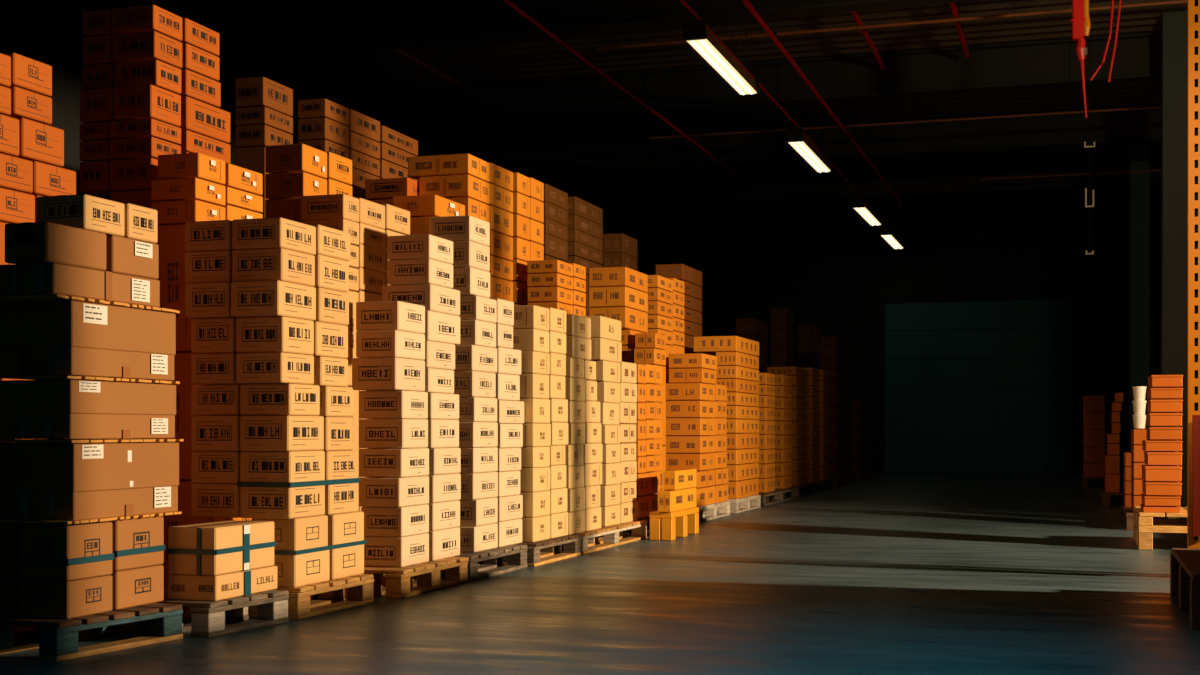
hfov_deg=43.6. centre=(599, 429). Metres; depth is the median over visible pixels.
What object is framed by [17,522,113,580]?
carton
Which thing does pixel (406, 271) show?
carton
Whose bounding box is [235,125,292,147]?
carton
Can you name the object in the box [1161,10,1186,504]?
column
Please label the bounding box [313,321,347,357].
carton
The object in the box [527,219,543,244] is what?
carton
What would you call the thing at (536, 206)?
carton
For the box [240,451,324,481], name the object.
carton
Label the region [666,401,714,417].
carton
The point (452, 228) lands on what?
carton
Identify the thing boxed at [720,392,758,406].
carton
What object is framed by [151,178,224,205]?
carton
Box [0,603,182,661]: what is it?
pallet
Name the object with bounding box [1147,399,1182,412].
carton
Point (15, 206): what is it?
carton
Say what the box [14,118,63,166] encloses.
carton
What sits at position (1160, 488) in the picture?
carton
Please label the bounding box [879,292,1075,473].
door
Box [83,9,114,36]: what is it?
carton
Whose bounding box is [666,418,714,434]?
carton
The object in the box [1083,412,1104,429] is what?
carton
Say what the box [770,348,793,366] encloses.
carton
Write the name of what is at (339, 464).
carton
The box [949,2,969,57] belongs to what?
pipe
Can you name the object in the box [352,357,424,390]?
carton
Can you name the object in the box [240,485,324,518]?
carton
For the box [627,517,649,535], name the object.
pallet
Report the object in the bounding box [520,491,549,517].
carton
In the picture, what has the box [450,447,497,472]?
carton
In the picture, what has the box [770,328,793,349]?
carton
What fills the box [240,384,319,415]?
carton
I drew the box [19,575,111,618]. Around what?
carton
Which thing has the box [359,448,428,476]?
carton
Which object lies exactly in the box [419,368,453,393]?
carton
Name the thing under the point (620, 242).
carton
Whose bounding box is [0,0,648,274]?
wall
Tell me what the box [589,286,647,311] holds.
carton
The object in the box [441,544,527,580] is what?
pallet
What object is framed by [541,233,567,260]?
carton
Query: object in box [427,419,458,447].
carton
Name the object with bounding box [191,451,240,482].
carton
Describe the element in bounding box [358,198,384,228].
carton
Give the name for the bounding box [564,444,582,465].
carton
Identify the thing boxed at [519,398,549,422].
carton
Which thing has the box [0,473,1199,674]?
floor
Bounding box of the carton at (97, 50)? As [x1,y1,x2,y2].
[83,35,117,64]
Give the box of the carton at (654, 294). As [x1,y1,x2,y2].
[647,288,672,304]
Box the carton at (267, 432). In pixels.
[240,415,323,450]
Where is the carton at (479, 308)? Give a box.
[459,296,496,322]
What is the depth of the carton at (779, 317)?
23.55 m
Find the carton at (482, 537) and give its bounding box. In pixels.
[459,523,497,551]
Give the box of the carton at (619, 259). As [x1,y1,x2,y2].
[603,252,637,270]
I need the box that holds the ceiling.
[221,0,1186,217]
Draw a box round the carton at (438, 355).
[424,341,454,369]
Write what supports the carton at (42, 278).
on the sheet at (40, 297)
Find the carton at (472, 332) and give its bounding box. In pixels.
[459,320,495,347]
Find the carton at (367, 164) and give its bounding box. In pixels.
[349,149,379,176]
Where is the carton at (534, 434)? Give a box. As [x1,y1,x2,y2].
[522,423,550,446]
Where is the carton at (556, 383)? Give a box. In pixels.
[549,375,564,398]
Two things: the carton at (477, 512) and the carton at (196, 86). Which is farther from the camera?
the carton at (477, 512)
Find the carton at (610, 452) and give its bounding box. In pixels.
[602,444,619,462]
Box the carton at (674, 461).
[666,453,714,470]
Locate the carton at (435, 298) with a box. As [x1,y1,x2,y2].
[382,284,459,315]
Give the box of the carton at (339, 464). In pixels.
[324,450,356,479]
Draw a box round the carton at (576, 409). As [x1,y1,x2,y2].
[563,401,584,422]
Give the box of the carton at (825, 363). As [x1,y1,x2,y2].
[820,358,851,371]
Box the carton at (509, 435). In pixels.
[497,424,522,447]
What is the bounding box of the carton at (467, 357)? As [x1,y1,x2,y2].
[453,345,496,372]
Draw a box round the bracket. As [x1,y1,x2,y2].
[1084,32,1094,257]
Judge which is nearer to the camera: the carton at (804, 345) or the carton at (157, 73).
the carton at (157, 73)
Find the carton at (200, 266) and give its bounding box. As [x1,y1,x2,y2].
[185,250,232,282]
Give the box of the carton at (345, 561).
[330,544,363,579]
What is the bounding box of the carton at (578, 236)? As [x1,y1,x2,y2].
[567,229,602,250]
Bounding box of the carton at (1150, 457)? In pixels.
[1144,451,1182,464]
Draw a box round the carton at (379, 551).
[364,533,428,566]
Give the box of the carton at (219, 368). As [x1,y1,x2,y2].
[191,353,245,383]
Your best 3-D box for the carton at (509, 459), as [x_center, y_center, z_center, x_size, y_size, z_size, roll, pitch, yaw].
[-0.692,0.192,9.803,0.237,0.150,0.396,0,0,17]
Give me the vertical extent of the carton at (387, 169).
0.155 m
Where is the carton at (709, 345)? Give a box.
[693,336,758,355]
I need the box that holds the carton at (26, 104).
[6,86,51,124]
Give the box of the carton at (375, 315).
[356,301,424,333]
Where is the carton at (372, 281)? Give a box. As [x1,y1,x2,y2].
[356,267,384,293]
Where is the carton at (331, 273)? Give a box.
[311,254,348,291]
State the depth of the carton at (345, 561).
7.63 m
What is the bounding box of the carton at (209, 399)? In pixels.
[191,384,261,415]
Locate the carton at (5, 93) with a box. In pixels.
[0,86,10,114]
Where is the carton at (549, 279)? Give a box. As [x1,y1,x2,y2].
[527,273,572,289]
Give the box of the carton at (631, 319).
[589,307,647,332]
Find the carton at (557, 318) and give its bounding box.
[547,307,565,332]
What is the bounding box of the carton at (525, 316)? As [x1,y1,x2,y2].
[513,305,548,330]
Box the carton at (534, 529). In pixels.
[519,515,549,541]
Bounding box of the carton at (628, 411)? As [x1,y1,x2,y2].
[619,402,636,422]
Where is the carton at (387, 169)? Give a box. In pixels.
[379,159,417,180]
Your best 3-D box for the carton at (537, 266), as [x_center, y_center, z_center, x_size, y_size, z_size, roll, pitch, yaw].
[-0.404,-1.316,12.253,0.263,0.100,0.395,0,0,17]
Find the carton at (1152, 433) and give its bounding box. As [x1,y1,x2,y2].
[1146,427,1182,439]
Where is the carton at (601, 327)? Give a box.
[583,316,620,340]
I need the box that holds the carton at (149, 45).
[113,31,181,67]
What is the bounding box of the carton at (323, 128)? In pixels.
[298,117,348,146]
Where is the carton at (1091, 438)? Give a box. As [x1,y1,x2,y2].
[1083,430,1104,446]
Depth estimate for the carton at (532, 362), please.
10.04 m
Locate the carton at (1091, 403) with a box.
[1083,395,1104,411]
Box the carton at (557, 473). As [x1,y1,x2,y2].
[549,465,565,488]
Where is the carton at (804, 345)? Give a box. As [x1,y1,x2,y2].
[797,338,819,355]
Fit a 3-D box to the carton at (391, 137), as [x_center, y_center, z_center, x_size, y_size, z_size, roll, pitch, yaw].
[-1.812,-2.432,12.660,0.293,0.131,0.700,0,0,17]
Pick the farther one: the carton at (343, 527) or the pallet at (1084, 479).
the pallet at (1084, 479)
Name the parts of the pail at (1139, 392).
lid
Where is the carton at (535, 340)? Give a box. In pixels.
[512,329,548,352]
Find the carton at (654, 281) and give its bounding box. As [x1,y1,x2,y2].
[648,275,672,291]
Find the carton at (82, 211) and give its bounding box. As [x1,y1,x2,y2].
[37,194,123,236]
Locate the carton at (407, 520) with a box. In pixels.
[361,504,428,536]
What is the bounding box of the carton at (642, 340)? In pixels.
[635,333,665,349]
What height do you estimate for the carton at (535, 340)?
0.147 m
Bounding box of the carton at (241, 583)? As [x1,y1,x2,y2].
[168,566,276,600]
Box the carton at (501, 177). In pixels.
[487,162,512,191]
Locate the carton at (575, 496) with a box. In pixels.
[567,487,584,511]
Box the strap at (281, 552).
[274,540,366,554]
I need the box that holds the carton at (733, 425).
[727,419,758,432]
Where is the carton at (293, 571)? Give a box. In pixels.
[273,550,329,587]
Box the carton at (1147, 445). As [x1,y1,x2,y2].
[1142,440,1182,450]
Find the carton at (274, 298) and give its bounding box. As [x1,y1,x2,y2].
[231,280,315,319]
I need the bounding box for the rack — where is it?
[1187,0,1199,548]
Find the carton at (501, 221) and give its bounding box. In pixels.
[489,205,512,236]
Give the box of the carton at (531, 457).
[515,447,549,467]
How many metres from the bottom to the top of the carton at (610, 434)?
0.148 m
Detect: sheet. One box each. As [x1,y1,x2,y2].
[0,294,179,313]
[0,439,183,442]
[0,511,181,523]
[22,376,179,383]
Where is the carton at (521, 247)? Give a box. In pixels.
[512,237,529,261]
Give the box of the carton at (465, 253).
[452,241,489,271]
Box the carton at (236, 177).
[223,163,262,194]
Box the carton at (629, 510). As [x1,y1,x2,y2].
[620,501,637,523]
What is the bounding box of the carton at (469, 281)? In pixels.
[451,267,489,297]
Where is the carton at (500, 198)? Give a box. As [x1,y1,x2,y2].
[487,183,512,212]
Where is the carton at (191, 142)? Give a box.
[177,130,229,162]
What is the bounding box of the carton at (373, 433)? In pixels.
[359,419,427,447]
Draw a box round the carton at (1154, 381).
[1148,375,1182,388]
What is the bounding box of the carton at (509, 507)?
[497,495,522,521]
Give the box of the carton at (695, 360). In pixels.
[669,353,716,369]
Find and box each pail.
[1132,386,1146,399]
[1132,400,1146,413]
[1132,415,1145,427]
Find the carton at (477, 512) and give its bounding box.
[459,497,497,525]
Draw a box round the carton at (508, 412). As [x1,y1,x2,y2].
[497,400,523,423]
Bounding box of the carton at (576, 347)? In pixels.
[565,336,590,359]
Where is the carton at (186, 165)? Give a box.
[158,153,224,184]
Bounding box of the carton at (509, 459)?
[494,448,520,471]
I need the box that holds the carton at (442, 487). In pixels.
[428,473,460,502]
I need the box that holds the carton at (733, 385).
[716,379,758,393]
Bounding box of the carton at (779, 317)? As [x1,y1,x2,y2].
[770,308,793,329]
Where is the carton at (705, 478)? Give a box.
[693,470,714,487]
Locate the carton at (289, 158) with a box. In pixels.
[265,143,326,177]
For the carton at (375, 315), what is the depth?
8.20 m
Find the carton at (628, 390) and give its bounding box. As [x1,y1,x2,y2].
[620,382,636,402]
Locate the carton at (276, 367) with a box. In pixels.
[236,352,313,383]
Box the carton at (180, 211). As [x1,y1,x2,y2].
[151,200,224,224]
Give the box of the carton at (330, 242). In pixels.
[311,224,349,260]
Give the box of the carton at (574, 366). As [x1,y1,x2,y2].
[565,357,583,377]
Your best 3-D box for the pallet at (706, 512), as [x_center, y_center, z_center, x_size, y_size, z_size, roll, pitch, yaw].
[0.972,0.826,15.311,0.449,0.149,1.340,0,0,18]
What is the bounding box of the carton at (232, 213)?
[222,205,262,220]
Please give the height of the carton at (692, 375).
0.140 m
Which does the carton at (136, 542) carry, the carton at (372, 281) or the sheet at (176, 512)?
the sheet at (176, 512)
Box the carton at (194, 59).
[179,43,218,80]
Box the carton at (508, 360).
[495,347,520,374]
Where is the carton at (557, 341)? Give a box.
[548,331,565,353]
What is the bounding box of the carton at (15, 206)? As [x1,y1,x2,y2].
[0,188,34,223]
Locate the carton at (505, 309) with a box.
[494,298,513,325]
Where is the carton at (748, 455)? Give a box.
[720,448,758,463]
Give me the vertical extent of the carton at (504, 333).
0.145 m
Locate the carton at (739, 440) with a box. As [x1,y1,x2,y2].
[726,433,758,448]
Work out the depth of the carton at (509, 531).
9.74 m
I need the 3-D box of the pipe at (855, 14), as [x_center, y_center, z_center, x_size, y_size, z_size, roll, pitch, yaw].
[3.230,-4.606,17.753,0.090,0.228,3.400,0,0,18]
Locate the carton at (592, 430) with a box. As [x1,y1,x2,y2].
[584,423,600,442]
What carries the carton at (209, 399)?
on the carton at (208, 433)
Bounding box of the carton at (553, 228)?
[542,218,566,240]
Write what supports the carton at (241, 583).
on the pallet at (205, 619)
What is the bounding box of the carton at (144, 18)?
[112,4,181,40]
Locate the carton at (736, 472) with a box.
[726,463,758,480]
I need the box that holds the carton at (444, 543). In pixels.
[428,527,459,560]
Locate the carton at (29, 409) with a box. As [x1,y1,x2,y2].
[0,380,175,438]
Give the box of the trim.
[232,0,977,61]
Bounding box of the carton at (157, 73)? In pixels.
[115,60,180,93]
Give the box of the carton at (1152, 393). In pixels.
[1147,388,1182,399]
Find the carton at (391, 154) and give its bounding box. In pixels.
[377,142,416,168]
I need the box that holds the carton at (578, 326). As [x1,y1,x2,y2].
[564,314,590,338]
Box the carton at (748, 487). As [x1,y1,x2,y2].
[727,478,758,498]
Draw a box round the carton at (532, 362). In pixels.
[521,351,549,374]
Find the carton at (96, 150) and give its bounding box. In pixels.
[80,140,112,161]
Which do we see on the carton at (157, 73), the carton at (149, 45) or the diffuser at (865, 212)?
the carton at (149, 45)
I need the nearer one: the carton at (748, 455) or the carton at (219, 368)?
the carton at (219, 368)
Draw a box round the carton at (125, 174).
[110,158,159,191]
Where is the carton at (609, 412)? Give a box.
[600,403,619,424]
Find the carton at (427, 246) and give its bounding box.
[388,234,452,263]
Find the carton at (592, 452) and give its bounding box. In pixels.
[583,443,601,463]
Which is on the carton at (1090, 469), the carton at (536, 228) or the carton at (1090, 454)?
the carton at (1090, 454)
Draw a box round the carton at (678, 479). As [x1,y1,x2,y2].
[664,469,696,489]
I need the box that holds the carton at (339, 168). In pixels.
[323,152,351,184]
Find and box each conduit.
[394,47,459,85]
[680,0,897,235]
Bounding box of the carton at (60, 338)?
[22,300,175,380]
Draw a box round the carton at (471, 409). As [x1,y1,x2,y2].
[442,397,496,421]
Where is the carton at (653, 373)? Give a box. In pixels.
[641,364,661,383]
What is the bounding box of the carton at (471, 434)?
[459,422,497,446]
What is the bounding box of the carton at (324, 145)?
[298,139,348,158]
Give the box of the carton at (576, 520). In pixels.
[568,510,584,534]
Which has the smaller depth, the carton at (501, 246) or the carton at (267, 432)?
the carton at (267, 432)
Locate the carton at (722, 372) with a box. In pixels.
[715,366,758,380]
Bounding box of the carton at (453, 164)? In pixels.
[408,153,489,181]
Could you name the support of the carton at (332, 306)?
on the carton at (330, 340)
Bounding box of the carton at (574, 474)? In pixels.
[566,465,583,488]
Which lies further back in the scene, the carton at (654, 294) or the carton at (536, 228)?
the carton at (654, 294)
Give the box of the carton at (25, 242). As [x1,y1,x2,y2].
[5,222,105,270]
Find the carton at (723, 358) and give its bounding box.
[716,352,758,368]
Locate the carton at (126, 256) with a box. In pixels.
[105,235,158,278]
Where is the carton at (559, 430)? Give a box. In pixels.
[541,422,567,444]
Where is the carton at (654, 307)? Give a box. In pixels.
[646,301,672,317]
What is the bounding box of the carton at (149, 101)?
[114,84,180,126]
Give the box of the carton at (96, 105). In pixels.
[80,88,117,122]
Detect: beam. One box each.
[391,32,1160,130]
[500,103,1160,176]
[579,152,1160,210]
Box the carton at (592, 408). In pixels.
[582,401,599,422]
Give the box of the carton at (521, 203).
[512,192,529,217]
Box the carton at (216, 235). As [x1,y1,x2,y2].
[185,220,234,251]
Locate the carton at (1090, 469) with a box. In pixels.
[1083,462,1104,476]
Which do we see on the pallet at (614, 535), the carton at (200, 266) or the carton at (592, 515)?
the carton at (592, 515)
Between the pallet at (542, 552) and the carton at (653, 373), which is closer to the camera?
the pallet at (542, 552)
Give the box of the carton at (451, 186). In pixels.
[419,174,489,203]
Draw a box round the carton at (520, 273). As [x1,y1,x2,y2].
[511,259,528,282]
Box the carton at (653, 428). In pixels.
[637,420,661,438]
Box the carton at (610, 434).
[601,425,619,443]
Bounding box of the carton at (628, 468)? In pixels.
[620,461,636,482]
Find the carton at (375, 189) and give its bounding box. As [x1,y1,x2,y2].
[365,177,418,199]
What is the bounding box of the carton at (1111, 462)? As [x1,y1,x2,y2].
[1104,455,1119,473]
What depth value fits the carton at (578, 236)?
17.33 m
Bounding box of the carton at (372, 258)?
[355,244,384,271]
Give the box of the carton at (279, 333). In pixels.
[236,316,313,354]
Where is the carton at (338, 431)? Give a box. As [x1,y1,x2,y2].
[307,417,352,450]
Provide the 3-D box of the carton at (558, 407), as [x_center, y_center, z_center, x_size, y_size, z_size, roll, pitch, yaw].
[-0.390,-0.138,10.558,0.237,0.163,0.340,0,0,18]
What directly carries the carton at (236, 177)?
on the carton at (233, 197)
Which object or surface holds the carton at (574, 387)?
on the carton at (576, 409)
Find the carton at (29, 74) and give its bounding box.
[3,53,51,95]
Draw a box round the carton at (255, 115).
[235,107,292,133]
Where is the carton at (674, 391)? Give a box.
[666,383,714,400]
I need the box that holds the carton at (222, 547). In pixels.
[167,520,275,575]
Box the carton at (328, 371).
[304,356,347,386]
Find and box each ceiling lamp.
[683,0,758,95]
[785,103,831,172]
[852,159,881,225]
[879,198,903,248]
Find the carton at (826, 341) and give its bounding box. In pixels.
[820,336,851,350]
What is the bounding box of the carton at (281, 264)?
[232,248,314,285]
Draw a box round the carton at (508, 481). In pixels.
[497,471,519,496]
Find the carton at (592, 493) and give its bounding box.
[585,485,599,508]
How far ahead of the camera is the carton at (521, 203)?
12.23 m
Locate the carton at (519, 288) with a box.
[511,281,529,304]
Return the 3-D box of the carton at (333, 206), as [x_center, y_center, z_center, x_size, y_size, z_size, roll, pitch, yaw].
[-1.652,-1.351,9.186,0.294,0.147,0.209,0,0,18]
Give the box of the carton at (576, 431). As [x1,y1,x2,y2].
[568,423,584,443]
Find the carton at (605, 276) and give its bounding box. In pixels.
[589,267,647,292]
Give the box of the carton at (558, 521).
[550,512,567,538]
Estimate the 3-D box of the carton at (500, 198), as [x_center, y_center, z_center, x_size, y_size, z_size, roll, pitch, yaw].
[-0.862,-1.743,11.320,0.273,0.154,0.457,0,0,18]
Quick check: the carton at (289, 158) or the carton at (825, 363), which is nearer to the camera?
the carton at (289, 158)
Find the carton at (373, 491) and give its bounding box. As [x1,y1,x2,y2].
[359,476,428,506]
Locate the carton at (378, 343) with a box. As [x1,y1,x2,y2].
[356,330,424,359]
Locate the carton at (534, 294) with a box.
[527,287,572,304]
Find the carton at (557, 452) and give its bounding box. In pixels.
[542,445,564,464]
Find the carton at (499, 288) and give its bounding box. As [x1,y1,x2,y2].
[490,276,512,301]
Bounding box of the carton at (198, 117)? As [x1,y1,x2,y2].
[179,96,229,142]
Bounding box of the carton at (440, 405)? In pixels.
[427,393,458,418]
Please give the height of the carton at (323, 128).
0.159 m
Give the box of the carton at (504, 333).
[496,324,512,348]
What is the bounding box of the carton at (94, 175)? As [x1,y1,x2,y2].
[80,161,114,198]
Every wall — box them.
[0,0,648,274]
[649,195,1160,474]
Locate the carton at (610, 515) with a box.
[600,504,620,526]
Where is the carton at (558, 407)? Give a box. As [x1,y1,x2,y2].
[549,398,567,421]
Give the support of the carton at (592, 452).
on the carton at (592, 471)
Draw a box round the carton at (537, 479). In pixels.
[517,467,549,491]
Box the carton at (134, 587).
[111,565,163,609]
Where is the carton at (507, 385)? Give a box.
[495,373,519,400]
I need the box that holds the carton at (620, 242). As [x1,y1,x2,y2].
[603,233,637,257]
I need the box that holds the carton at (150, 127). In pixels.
[109,118,180,143]
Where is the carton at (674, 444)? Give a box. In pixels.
[665,436,714,452]
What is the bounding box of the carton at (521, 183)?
[511,172,529,196]
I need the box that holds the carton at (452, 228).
[430,215,489,245]
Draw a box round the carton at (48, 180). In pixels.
[27,161,75,195]
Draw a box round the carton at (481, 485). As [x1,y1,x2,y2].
[460,472,497,499]
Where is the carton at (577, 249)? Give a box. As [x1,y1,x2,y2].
[568,241,602,264]
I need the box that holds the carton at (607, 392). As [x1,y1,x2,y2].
[597,382,620,402]
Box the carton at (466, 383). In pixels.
[453,371,495,397]
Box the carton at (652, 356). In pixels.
[634,348,665,365]
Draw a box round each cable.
[1090,0,1113,80]
[1108,0,1121,82]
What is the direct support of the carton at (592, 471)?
on the carton at (592, 493)
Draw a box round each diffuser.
[687,39,755,94]
[788,141,829,171]
[854,207,880,224]
[881,235,902,248]
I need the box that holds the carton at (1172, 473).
[1141,465,1181,481]
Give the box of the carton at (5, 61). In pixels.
[0,53,10,86]
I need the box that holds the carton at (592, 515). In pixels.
[585,507,600,530]
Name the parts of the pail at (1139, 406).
lid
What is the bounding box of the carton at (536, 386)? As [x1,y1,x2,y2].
[519,374,548,398]
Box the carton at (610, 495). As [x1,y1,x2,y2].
[600,484,620,505]
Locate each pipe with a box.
[502,0,762,194]
[596,0,1186,49]
[650,97,1160,138]
[742,0,902,205]
[850,11,885,70]
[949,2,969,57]
[981,142,1160,179]
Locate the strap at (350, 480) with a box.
[237,478,359,487]
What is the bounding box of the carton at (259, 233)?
[232,217,315,254]
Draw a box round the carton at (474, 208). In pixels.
[446,197,489,222]
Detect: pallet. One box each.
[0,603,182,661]
[120,590,288,637]
[248,574,373,619]
[344,557,468,598]
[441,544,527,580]
[503,534,580,566]
[558,520,646,553]
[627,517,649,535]
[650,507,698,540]
[698,501,729,521]
[717,495,760,512]
[750,486,798,505]
[786,479,831,496]
[821,474,855,486]
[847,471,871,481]
[1081,476,1132,486]
[1100,490,1131,505]
[1121,505,1186,529]
[1133,506,1186,549]
[1170,548,1199,629]
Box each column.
[1129,143,1149,466]
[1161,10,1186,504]
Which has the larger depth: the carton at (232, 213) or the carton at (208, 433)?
the carton at (232, 213)
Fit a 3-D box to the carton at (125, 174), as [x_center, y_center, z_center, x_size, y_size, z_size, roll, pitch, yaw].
[-2.428,-1.347,8.016,0.263,0.159,0.274,0,0,18]
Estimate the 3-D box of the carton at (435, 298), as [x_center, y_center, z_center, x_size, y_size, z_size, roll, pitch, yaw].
[-1.046,-0.758,8.807,0.310,0.151,0.436,0,0,17]
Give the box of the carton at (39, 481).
[0,442,178,520]
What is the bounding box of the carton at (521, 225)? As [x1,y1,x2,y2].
[512,214,529,239]
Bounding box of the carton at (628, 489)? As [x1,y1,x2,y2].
[620,481,635,502]
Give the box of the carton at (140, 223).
[123,203,157,242]
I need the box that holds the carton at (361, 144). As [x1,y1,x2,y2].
[346,131,379,158]
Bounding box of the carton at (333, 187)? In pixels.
[326,179,351,195]
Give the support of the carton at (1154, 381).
on the carton at (1152, 393)
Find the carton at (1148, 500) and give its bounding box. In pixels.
[1141,494,1180,505]
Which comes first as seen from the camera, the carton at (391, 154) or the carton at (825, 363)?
the carton at (391, 154)
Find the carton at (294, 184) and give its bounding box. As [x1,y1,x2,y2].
[265,172,326,198]
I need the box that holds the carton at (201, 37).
[179,18,218,55]
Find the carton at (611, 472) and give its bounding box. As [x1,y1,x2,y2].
[602,463,620,484]
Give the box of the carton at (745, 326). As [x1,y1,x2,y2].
[736,318,767,337]
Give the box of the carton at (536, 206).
[528,197,543,222]
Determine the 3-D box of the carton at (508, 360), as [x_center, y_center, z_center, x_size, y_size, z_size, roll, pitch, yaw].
[-0.694,-0.448,9.799,0.237,0.165,0.405,0,0,18]
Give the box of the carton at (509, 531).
[497,519,521,546]
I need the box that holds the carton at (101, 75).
[83,63,114,89]
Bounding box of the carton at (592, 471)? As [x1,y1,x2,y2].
[583,463,601,486]
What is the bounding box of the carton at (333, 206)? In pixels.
[301,194,358,222]
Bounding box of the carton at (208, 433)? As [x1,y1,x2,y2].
[191,416,240,450]
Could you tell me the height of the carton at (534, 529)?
0.164 m
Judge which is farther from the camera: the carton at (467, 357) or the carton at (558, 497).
the carton at (558, 497)
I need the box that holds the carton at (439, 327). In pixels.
[424,311,459,344]
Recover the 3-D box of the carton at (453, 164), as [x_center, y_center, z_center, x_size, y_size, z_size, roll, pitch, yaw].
[-1.095,-1.895,10.917,0.474,0.141,0.413,0,0,18]
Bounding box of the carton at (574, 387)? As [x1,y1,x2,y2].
[565,377,584,400]
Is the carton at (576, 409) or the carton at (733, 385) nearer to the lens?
the carton at (576, 409)
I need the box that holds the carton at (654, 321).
[648,315,672,331]
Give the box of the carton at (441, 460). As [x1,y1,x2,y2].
[428,448,460,474]
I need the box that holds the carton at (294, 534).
[251,515,327,550]
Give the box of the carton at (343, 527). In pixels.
[327,511,363,545]
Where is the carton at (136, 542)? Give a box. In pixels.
[103,516,164,570]
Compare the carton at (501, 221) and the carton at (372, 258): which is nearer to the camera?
the carton at (372, 258)
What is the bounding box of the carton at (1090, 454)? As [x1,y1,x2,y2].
[1083,446,1104,462]
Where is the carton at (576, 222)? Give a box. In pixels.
[567,214,602,239]
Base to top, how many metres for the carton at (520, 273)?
0.170 m
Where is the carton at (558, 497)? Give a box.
[546,488,566,513]
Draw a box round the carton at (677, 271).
[655,264,701,285]
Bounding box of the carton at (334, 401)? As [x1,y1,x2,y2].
[319,386,352,416]
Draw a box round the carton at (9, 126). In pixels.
[0,114,18,155]
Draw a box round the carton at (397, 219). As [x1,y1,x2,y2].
[381,204,409,234]
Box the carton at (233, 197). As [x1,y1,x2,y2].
[225,187,262,212]
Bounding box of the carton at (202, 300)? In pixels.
[185,282,237,318]
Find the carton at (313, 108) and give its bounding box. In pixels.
[298,99,348,125]
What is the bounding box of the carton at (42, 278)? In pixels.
[0,263,159,306]
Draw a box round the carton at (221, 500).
[191,483,240,517]
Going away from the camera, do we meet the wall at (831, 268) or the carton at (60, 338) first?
the carton at (60, 338)
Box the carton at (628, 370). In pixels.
[620,362,636,383]
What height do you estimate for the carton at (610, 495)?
0.160 m
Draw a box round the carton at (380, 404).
[359,390,427,418]
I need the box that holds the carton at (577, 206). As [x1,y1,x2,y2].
[567,196,602,225]
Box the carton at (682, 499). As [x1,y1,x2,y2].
[658,488,695,511]
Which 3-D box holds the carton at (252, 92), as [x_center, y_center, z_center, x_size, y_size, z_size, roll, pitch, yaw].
[-2.441,-2.416,10.911,0.236,0.202,0.423,0,0,18]
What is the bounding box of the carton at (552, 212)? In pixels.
[543,201,567,225]
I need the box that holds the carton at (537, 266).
[527,260,572,276]
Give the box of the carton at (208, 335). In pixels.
[191,318,236,353]
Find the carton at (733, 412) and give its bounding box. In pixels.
[726,406,758,418]
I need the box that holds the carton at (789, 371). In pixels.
[767,367,807,377]
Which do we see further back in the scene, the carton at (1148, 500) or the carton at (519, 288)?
the carton at (519, 288)
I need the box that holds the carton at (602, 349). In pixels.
[589,338,621,362]
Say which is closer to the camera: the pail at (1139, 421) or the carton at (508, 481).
the carton at (508, 481)
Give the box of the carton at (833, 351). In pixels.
[820,346,850,361]
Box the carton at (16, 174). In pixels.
[0,153,32,192]
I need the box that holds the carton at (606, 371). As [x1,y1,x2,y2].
[590,361,620,382]
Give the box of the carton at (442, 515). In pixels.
[428,500,459,530]
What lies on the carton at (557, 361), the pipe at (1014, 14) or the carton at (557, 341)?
the carton at (557, 341)
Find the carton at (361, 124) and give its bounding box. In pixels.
[347,109,379,141]
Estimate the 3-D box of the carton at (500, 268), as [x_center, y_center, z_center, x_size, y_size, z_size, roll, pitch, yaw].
[-0.862,-1.216,11.320,0.273,0.146,0.457,0,0,17]
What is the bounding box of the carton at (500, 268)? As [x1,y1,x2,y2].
[490,255,512,280]
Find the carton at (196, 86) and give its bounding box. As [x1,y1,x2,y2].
[178,69,220,106]
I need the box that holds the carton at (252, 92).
[235,77,292,116]
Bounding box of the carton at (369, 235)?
[359,223,384,249]
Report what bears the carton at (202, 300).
on the carton at (208, 335)
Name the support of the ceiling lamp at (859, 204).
hanging from the ceiling
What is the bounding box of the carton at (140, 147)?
[110,137,180,159]
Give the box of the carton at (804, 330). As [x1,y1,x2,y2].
[797,323,820,340]
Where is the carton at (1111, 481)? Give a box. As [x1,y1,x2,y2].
[1104,473,1119,492]
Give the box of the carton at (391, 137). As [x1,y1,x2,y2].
[380,125,417,155]
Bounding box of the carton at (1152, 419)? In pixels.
[1146,413,1182,425]
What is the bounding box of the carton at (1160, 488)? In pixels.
[1142,480,1181,495]
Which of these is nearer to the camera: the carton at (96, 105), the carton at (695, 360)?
the carton at (96, 105)
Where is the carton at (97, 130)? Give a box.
[80,122,111,140]
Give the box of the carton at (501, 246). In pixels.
[490,230,512,260]
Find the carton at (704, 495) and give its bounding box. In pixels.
[696,486,715,506]
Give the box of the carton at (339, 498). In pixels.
[324,483,356,514]
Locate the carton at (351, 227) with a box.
[301,219,358,244]
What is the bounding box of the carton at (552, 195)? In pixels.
[543,183,567,209]
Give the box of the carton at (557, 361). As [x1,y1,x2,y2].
[549,352,565,375]
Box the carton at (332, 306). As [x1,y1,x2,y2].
[311,287,348,324]
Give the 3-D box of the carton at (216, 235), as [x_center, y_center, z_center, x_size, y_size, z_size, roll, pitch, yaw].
[-1.812,-0.923,7.280,0.246,0.139,0.345,0,0,17]
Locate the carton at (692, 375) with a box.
[669,368,715,383]
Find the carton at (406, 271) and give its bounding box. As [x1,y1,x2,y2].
[388,259,452,287]
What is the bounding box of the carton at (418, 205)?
[393,195,464,217]

